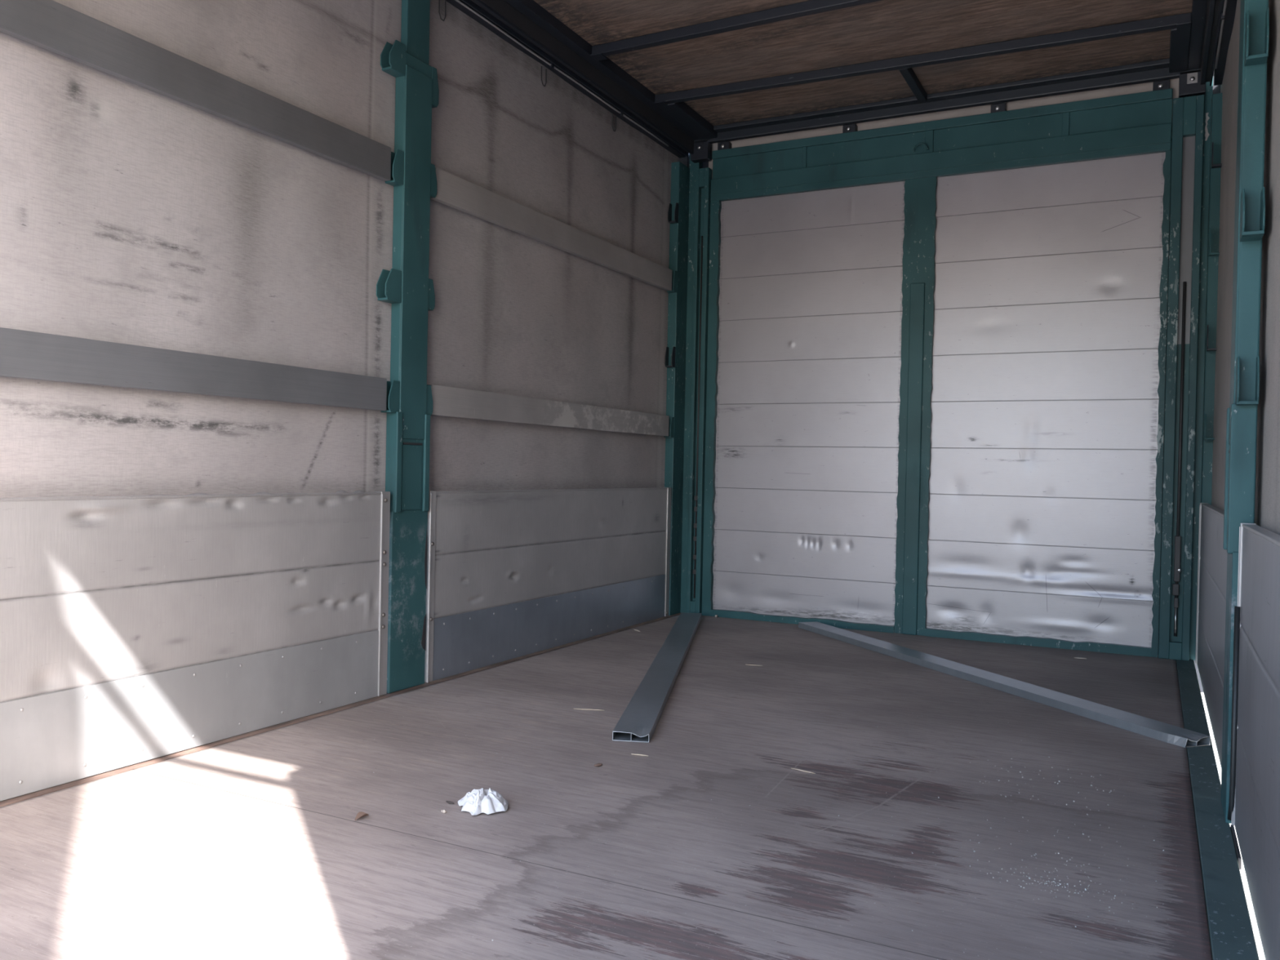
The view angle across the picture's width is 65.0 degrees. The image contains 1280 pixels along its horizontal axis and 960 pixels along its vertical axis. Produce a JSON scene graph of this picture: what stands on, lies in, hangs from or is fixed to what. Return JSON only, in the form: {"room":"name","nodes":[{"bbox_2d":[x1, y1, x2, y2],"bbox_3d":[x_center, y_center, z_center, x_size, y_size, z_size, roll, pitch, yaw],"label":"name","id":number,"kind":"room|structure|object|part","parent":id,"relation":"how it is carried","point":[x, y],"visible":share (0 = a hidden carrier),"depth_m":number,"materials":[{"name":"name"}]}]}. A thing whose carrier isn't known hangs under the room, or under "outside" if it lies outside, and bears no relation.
{"room":"cargo space","nodes":[
{"label":"cargo space","id":0,"kind":"room"},
{"bbox_2d":[0,0,688,497],"bbox_3d":[-0.852,-0.838,3.434,0.020,1.930,4.810,2,1,27],"label":"tarpaulin","id":1,"kind":"structure","parent":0,"point":[131,213],"depth_m":3.08,"materials":[{"name":"fabric"}]},
{"bbox_2d":[0,614,1211,959],"bbox_3d":[0.216,0.771,2.842,2.372,0.030,4.830,2,1,27],"label":"floor","id":2,"kind":"structure","parent":0,"point":[639,855],"depth_m":2.19,"materials":[{"name":"brown wood"}]},
{"bbox_2d":[354,811,368,820],"bbox_3d":[-0.611,0.737,2.206,0.020,0.012,0.034,2,1,42],"label":"dry leaf","id":3,"kind":"object","parent":2,"relation":"on","point":[360,815],"visible":1,"depth_m":2.21,"materials":[{"name":"brown plant"}]},
{"bbox_2d":[457,787,508,815],"bbox_3d":[-0.355,0.725,2.295,0.112,0.045,0.105,1,1,-17],"label":"crumpled tissue","id":4,"kind":"object","parent":2,"relation":"on","point":[477,802],"visible":1,"depth_m":2.27,"materials":[{"name":"white paper"}]},
{"bbox_2d":[573,708,599,710],"bbox_3d":[-0.165,0.741,3.245,0.101,0.003,0.004,1,1,7],"label":"straw","id":5,"kind":"object","parent":2,"relation":"on","point":[574,708],"visible":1,"depth_m":3.25,"materials":[{"name":"beige plant"}]},
{"bbox_2d":[594,763,602,766],"bbox_3d":[-0.109,0.747,2.632,0.025,0.008,0.010,1,1,-37],"label":"chip","id":6,"kind":"object","parent":2,"relation":"on","point":[597,764],"visible":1,"depth_m":2.63,"materials":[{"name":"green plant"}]},
{"bbox_2d":[631,753,647,755],"bbox_3d":[0.000,0.750,2.740,0.049,0.004,0.005,1,1,19],"label":"straw","id":7,"kind":"object","parent":2,"relation":"on","point":[631,753],"visible":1,"depth_m":2.74,"materials":[{"name":"beige plant"}]},
{"bbox_2d":[612,612,701,742],"bbox_3d":[0.123,0.726,4.099,0.109,0.027,2.460,1,1,7],"label":"loose lath","id":8,"kind":"object","parent":2,"relation":"on","point":[638,722],"visible":1,"depth_m":3.49,"materials":[{"name":"metal"}]},
{"bbox_2d":[663,140,711,615],"bbox_3d":[0.253,-0.550,5.416,0.181,2.560,0.215,2,1,27],"label":"post","id":9,"kind":"object","parent":2,"relation":"on","point":[689,208],"visible":0.88,"depth_m":5.43,"materials":[{"name":"teal metal"}]},
{"bbox_3d":[0.317,-0.339,5.441,0.011,1.960,0.011,1,1,5],"label":"latch rod","id":10,"kind":"part","parent":9,"relation":"part of","materials":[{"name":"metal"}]},
{"bbox_2d":[696,142,702,151],"bbox_3d":[0.320,-1.792,5.402,0.040,0.045,0.004,2,1,27],"label":"washer","id":11,"kind":"object","parent":9,"relation":"in","point":[699,144],"depth_m":5.40,"materials":[{"name":"green paint"}]},
{"bbox_2d":[168,662,1250,959],"bbox_3d":[0.292,0.757,2.698,2.263,0.003,2.560,2,1,27],"label":"crumbs","id":12,"kind":"object","parent":2,"relation":"on","point":[605,663],"visible":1,"depth_m":1.98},
{"bbox_2d":[791,768,815,773],"bbox_3d":[0.426,0.760,2.626,0.071,0.003,0.004,2,1,38],"label":"straw","id":13,"kind":"object","parent":2,"relation":"on","point":[791,768],"visible":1,"depth_m":2.63,"materials":[{"name":"beige plant"}]},
{"bbox_2d":[702,80,1173,657],"bbox_3d":[1.344,-0.515,4.936,2.193,2.545,0.074,2,1,27],"label":"frame","id":14,"kind":"object","parent":2,"relation":"on","point":[916,154],"visible":1,"depth_m":4.90,"materials":[{"name":"green paint"}]},
{"bbox_3d":[0.823,0.726,5.196,0.984,0.037,0.033,2,1,27],"label":"rail","id":15,"kind":"part","parent":14,"relation":"part of","materials":[{"name":"metal"}]},
{"bbox_3d":[1.352,-0.359,4.930,0.157,2.234,0.025,2,1,27],"label":"post","id":16,"kind":"part","parent":14,"relation":"part of","materials":[{"name":"teal metal"}]},
{"bbox_3d":[1.362,-1.534,4.919,2.193,0.120,0.030,2,1,27],"label":"rail","id":17,"kind":"part","parent":14,"relation":"part of","materials":[{"name":"teal metal"}]},
{"bbox_3d":[1.374,-1.671,4.936,2.193,0.153,0.028,2,1,27],"label":"header panel","id":18,"kind":"part","parent":14,"relation":"part of","materials":[{"name":"green paint"}]},
{"bbox_3d":[1.831,0.751,4.680,0.982,0.040,0.033,2,1,27],"label":"rail","id":19,"kind":"part","parent":14,"relation":"part of","materials":[{"name":"teal metal"}]},
{"bbox_2d":[798,621,1210,747],"bbox_3d":[1.242,0.751,4.017,0.106,0.027,2.270,1,1,-20],"label":"loose lath","id":20,"kind":"object","parent":2,"relation":"on","point":[1154,729],"visible":1,"depth_m":3.56,"materials":[{"name":"metal"}]},
{"bbox_2d":[1158,70,1222,660],"bbox_3d":[2.379,-0.494,4.327,0.200,2.560,0.215,2,1,27],"label":"post","id":21,"kind":"object","parent":2,"relation":"on","point":[1197,113],"visible":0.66,"depth_m":4.38,"materials":[{"name":"teal metal"}]},
{"bbox_3d":[2.362,-0.090,4.394,0.012,1.550,0.012,1,1,-40],"label":"latch rod","id":22,"kind":"part","parent":21,"relation":"part of","materials":[{"name":"metal"}]},
{"bbox_2d":[1186,71,1197,84],"bbox_3d":[2.388,-1.737,4.343,0.040,0.045,0.004,2,1,27],"label":"washer","id":23,"kind":"object","parent":21,"relation":"in","point":[1192,77],"depth_m":4.34,"materials":[{"name":"metal"}]},
{"bbox_2d":[533,0,1192,125],"bbox_3d":[0.310,-1.857,2.834,2.580,0.020,4.900,2,1,27],"label":"ceiling","id":24,"kind":"structure","parent":0,"point":[884,29],"depth_m":4.25,"materials":[{"name":"brown wood"}]},
{"bbox_2d":[444,0,702,157],"bbox_3d":[-0.785,-1.805,3.367,0.147,0.144,4.650,2,1,27],"label":"roof rail","id":25,"kind":"object","parent":24,"relation":"attached to","point":[526,25],"visible":0.98,"depth_m":4.33,"materials":[{"name":"black metal"}]},
{"bbox_3d":[-0.740,-1.853,3.343,0.047,0.046,4.650,2,1,27],"label":"rail","id":26,"kind":"part","parent":25,"relation":"part of","materials":[{"name":"black metal"}]},
{"bbox_2d":[590,0,882,61],"bbox_3d":[0.810,-1.821,3.809,2.289,0.046,0.065,2,1,28],"label":"bow","id":27,"kind":"object","parent":24,"relation":"attached to","point":[599,52],"visible":1,"depth_m":4.04,"materials":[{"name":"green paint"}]},
{"bbox_3d":[-0.177,-1.827,4.336,0.050,0.006,0.064,2,1,27],"label":"plate","id":28,"kind":"part","parent":27,"relation":"part of","materials":[{"name":"black metal"}]},
{"bbox_2d":[898,67,927,102],"bbox_3d":[1.257,-1.826,4.615,0.038,0.038,0.434,2,1,27],"label":"strut","id":29,"kind":"object","parent":24,"relation":"attached to","point":[909,76],"visible":0.76,"depth_m":4.61,"materials":[{"name":"green paint"}]},
{"bbox_2d":[653,12,1191,107],"bbox_3d":[1.116,-1.821,4.406,2.291,0.046,0.066,1,1,25],"label":"bow","id":30,"kind":"object","parent":24,"relation":"attached to","point":[1180,22],"visible":1,"depth_m":4.31,"materials":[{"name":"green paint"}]},
{"bbox_3d":[0.103,-1.827,4.884,0.050,0.006,0.064,2,1,27],"label":"plate","id":31,"kind":"part","parent":30,"relation":"part of","materials":[{"name":"black metal"}]},
{"bbox_3d":[2.128,-1.775,3.929,0.050,0.006,0.064,2,1,27],"label":"plate","id":32,"kind":"part","parent":30,"relation":"part of","materials":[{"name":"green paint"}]},
{"bbox_2d":[1168,28,1191,72],"bbox_3d":[2.233,-1.796,4.157,0.072,0.048,0.468,2,1,27],"label":"gusset plate","id":33,"kind":"object","parent":24,"relation":"attached to","point":[1180,41],"visible":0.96,"depth_m":4.14,"materials":[{"name":"green paint"}]},
{"bbox_2d":[1187,0,1236,86],"bbox_3d":[1.382,-1.748,2.257,0.147,0.144,4.650,2,1,27],"label":"roof rail","id":34,"kind":"object","parent":24,"relation":"attached to","point":[1212,20],"visible":0.93,"depth_m":3.92,"materials":[{"name":"black metal"}]},
{"bbox_3d":[1.338,-1.798,2.280,0.047,0.046,4.650,2,1,27],"label":"rail","id":35,"kind":"part","parent":34,"relation":"part of","materials":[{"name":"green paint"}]},
{"bbox_3d":[1.373,-1.688,2.189,0.008,0.011,4.320,2,1,27],"label":"curtain rod","id":36,"kind":"part","parent":34,"relation":"part of","materials":[{"name":"metal"}]},
{"bbox_3d":[1.427,-1.756,2.234,0.046,0.126,4.650,2,1,27],"label":"rail","id":37,"kind":"part","parent":34,"relation":"part of","materials":[{"name":"black metal"}]},
{"bbox_2d":[708,78,1178,647],"bbox_3d":[1.370,-0.562,4.949,2.300,2.600,0.031,2,1,27],"label":"wall","id":38,"kind":"structure","parent":0,"point":[1045,398],"depth_m":4.83,"materials":[{"name":"metal"}]},
{"bbox_2d":[0,613,680,806],"bbox_3d":[-0.866,0.742,3.396,0.056,0.031,4.830,2,1,27],"label":"floor edge rail","id":39,"kind":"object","parent":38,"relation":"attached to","point":[71,784],"depth_m":2.94,"materials":[{"name":"metal"}]},
{"bbox_2d":[0,489,390,800],"bbox_3d":[-1.378,0.378,2.407,0.050,0.691,2.242,2,1,27],"label":"board","id":40,"kind":"object","parent":39,"relation":"on","point":[134,629],"visible":1,"depth_m":2.65,"materials":[{"name":"metal"}]},
{"bbox_3d":[-1.374,0.613,2.392,0.003,0.222,2.179,2,1,27],"label":"kick plate","id":41,"kind":"part","parent":40,"relation":"part of","materials":[{"name":"grey metal"}]},
{"bbox_3d":[-1.377,0.378,2.406,0.046,0.691,2.242,2,1,27],"label":"panel","id":42,"kind":"part","parent":40,"relation":"part of","materials":[{"name":"metal"}]},
{"bbox_2d":[376,0,439,693],"bbox_3d":[-0.807,-0.523,3.474,0.053,2.498,0.258,2,1,27],"label":"post","id":43,"kind":"object","parent":39,"relation":"on","point":[410,291],"visible":0.98,"depth_m":3.46,"materials":[{"name":"teal metal"}]},
{"bbox_2d":[0,327,386,410],"bbox_3d":[-1.371,-0.288,2.394,0.026,0.108,2.226,2,1,27],"label":"side lath","id":44,"kind":"object","parent":43,"relation":"attached to","point":[24,354],"visible":1,"depth_m":2.65,"materials":[{"name":"metal"}]},
{"bbox_2d":[0,0,391,181],"bbox_3d":[-1.355,-1.061,2.386,0.026,0.110,2.226,2,1,27],"label":"side lath","id":45,"kind":"object","parent":43,"relation":"attached to","point":[51,25],"visible":1,"depth_m":2.65,"materials":[{"name":"metal"}]},
{"bbox_3d":[-0.841,-0.061,3.431,0.051,0.343,0.026,2,1,27],"label":"guide rail","id":46,"kind":"part","parent":43,"relation":"part of","materials":[{"name":"teal metal"}]},
{"bbox_3d":[-0.820,0.415,3.503,0.037,0.620,0.186,2,1,27],"label":"foot plate","id":47,"kind":"part","parent":43,"relation":"part of","materials":[{"name":"green paint"}]},
{"bbox_3d":[-0.793,-0.009,3.489,0.005,0.225,0.106,2,1,27],"label":"lever plate","id":48,"kind":"part","parent":43,"relation":"part of","materials":[{"name":"green paint"}]},
{"bbox_3d":[-0.777,-0.777,3.482,0.008,1.270,0.138,2,1,27],"label":"plate","id":49,"kind":"part","parent":43,"relation":"part of","materials":[{"name":"green paint"}]},
{"bbox_3d":[-0.773,-0.061,3.562,0.051,0.343,0.026,2,1,27],"label":"guide rail","id":50,"kind":"part","parent":43,"relation":"part of","materials":[{"name":"teal metal"}]},
{"bbox_2d":[427,384,669,435],"bbox_3d":[-0.307,-0.287,4.472,0.026,0.108,1.971,2,1,27],"label":"side lath","id":51,"kind":"object","parent":43,"relation":"attached to","point":[450,402],"visible":0.87,"depth_m":4.22,"materials":[{"name":"metal"}]},
{"bbox_2d":[430,167,671,291],"bbox_3d":[-0.291,-1.060,4.464,0.026,0.110,1.971,2,1,27],"label":"side lath","id":52,"kind":"object","parent":43,"relation":"attached to","point":[453,191],"visible":0.89,"depth_m":4.20,"materials":[{"name":"metal"}]},
{"bbox_2d":[424,487,671,682],"bbox_3d":[-0.313,0.381,4.486,0.050,0.685,2.006,2,1,27],"label":"board","id":53,"kind":"object","parent":39,"relation":"on","point":[511,574],"visible":1,"depth_m":4.21,"materials":[{"name":"metal"}]},
{"bbox_3d":[-0.307,0.612,4.475,0.003,0.224,1.925,2,1,27],"label":"kick plate","id":54,"kind":"part","parent":53,"relation":"part of","materials":[{"name":"metal"}]},
{"bbox_3d":[-0.314,0.385,4.490,0.045,0.677,2.000,2,1,27],"label":"panel","id":55,"kind":"part","parent":53,"relation":"part of","materials":[{"name":"metal"}]},
{"bbox_2d":[693,57,1200,143],"bbox_3d":[1.353,-1.815,4.862,2.430,0.065,0.091,2,1,27],"label":"roof beam","id":56,"kind":"structure","parent":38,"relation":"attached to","point":[1154,70],"depth_m":4.78,"materials":[{"name":"metal"}]},
{"bbox_2d":[687,67,1220,692],"bbox_3d":[1.384,-0.477,5.002,2.580,2.770,0.020,2,1,27],"label":"trim","id":57,"kind":"structure","parent":38,"relation":"attached to","point":[1216,89],"depth_m":4.49,"materials":[{"name":"green paint"}]},
{"bbox_2d":[1176,659,1259,959],"bbox_3d":[1.304,0.809,2.285,0.068,0.051,4.830,2,1,27],"label":"floor edge rail","id":58,"kind":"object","parent":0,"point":[1230,931],"depth_m":2.13,"materials":[{"name":"teal metal"}]},
{"bbox_2d":[1195,502,1226,766],"bbox_3d":[1.926,0.440,3.369,0.033,0.685,2.066,2,1,27],"label":"board","id":59,"kind":"object","parent":58,"relation":"on","point":[1212,557],"visible":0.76,"depth_m":3.27,"materials":[{"name":"metal"}]},
{"bbox_2d":[1220,0,1269,823],"bbox_3d":[1.411,-0.465,2.339,0.053,2.498,0.258,2,1,27],"label":"post","id":60,"kind":"object","parent":58,"relation":"on","point":[1242,414],"visible":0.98,"depth_m":2.29,"materials":[{"name":"teal metal"}]},
{"bbox_3d":[1.443,-0.003,2.428,0.051,0.343,0.026,2,1,27],"label":"guide rail","id":61,"kind":"part","parent":60,"relation":"part of","materials":[{"name":"teal metal"}]},
{"bbox_3d":[1.393,0.048,2.370,0.005,0.225,0.106,2,1,27],"label":"lever plate","id":62,"kind":"part","parent":60,"relation":"part of","materials":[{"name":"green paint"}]},
{"bbox_3d":[1.402,0.474,2.365,0.037,0.620,0.186,2,1,27],"label":"foot plate","id":63,"kind":"part","parent":60,"relation":"part of","materials":[{"name":"green paint"}]},
{"bbox_3d":[1.410,-0.719,2.362,0.008,1.270,0.138,2,1,27],"label":"plate","id":64,"kind":"part","parent":60,"relation":"part of","materials":[{"name":"green paint"}]},
{"bbox_3d":[1.376,-0.003,2.296,0.051,0.343,0.026,2,1,27],"label":"guide rail","id":65,"kind":"part","parent":60,"relation":"part of","materials":[{"name":"teal metal"}]},
{"bbox_2d":[1227,522,1279,959],"bbox_3d":[0.849,0.451,1.273,0.040,0.709,2.254,2,1,27],"label":"board","id":66,"kind":"object","parent":58,"relation":"on","point":[1254,804],"visible":1,"depth_m":1.80,"materials":[{"name":"metal"}]},
{"bbox_2d":[1211,0,1279,534],"bbox_3d":[1.429,-0.778,2.267,0.008,1.930,4.810,2,1,27],"label":"tarpaulin","id":67,"kind":"structure","parent":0,"point":[1267,506],"depth_m":2.37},
{"label":"outside","id":68,"kind":"structure","parent":0,"visible":0},
{"bbox_2d":[1200,692,1265,959],"bbox_3d":[4.649,1.965,3.252,60.000,0.001,60.000,2,1,27],"label":"ground","id":69,"kind":"structure","parent":68,"point":[1259,945],"depth_m":4.72,"materials":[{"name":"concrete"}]}
]}

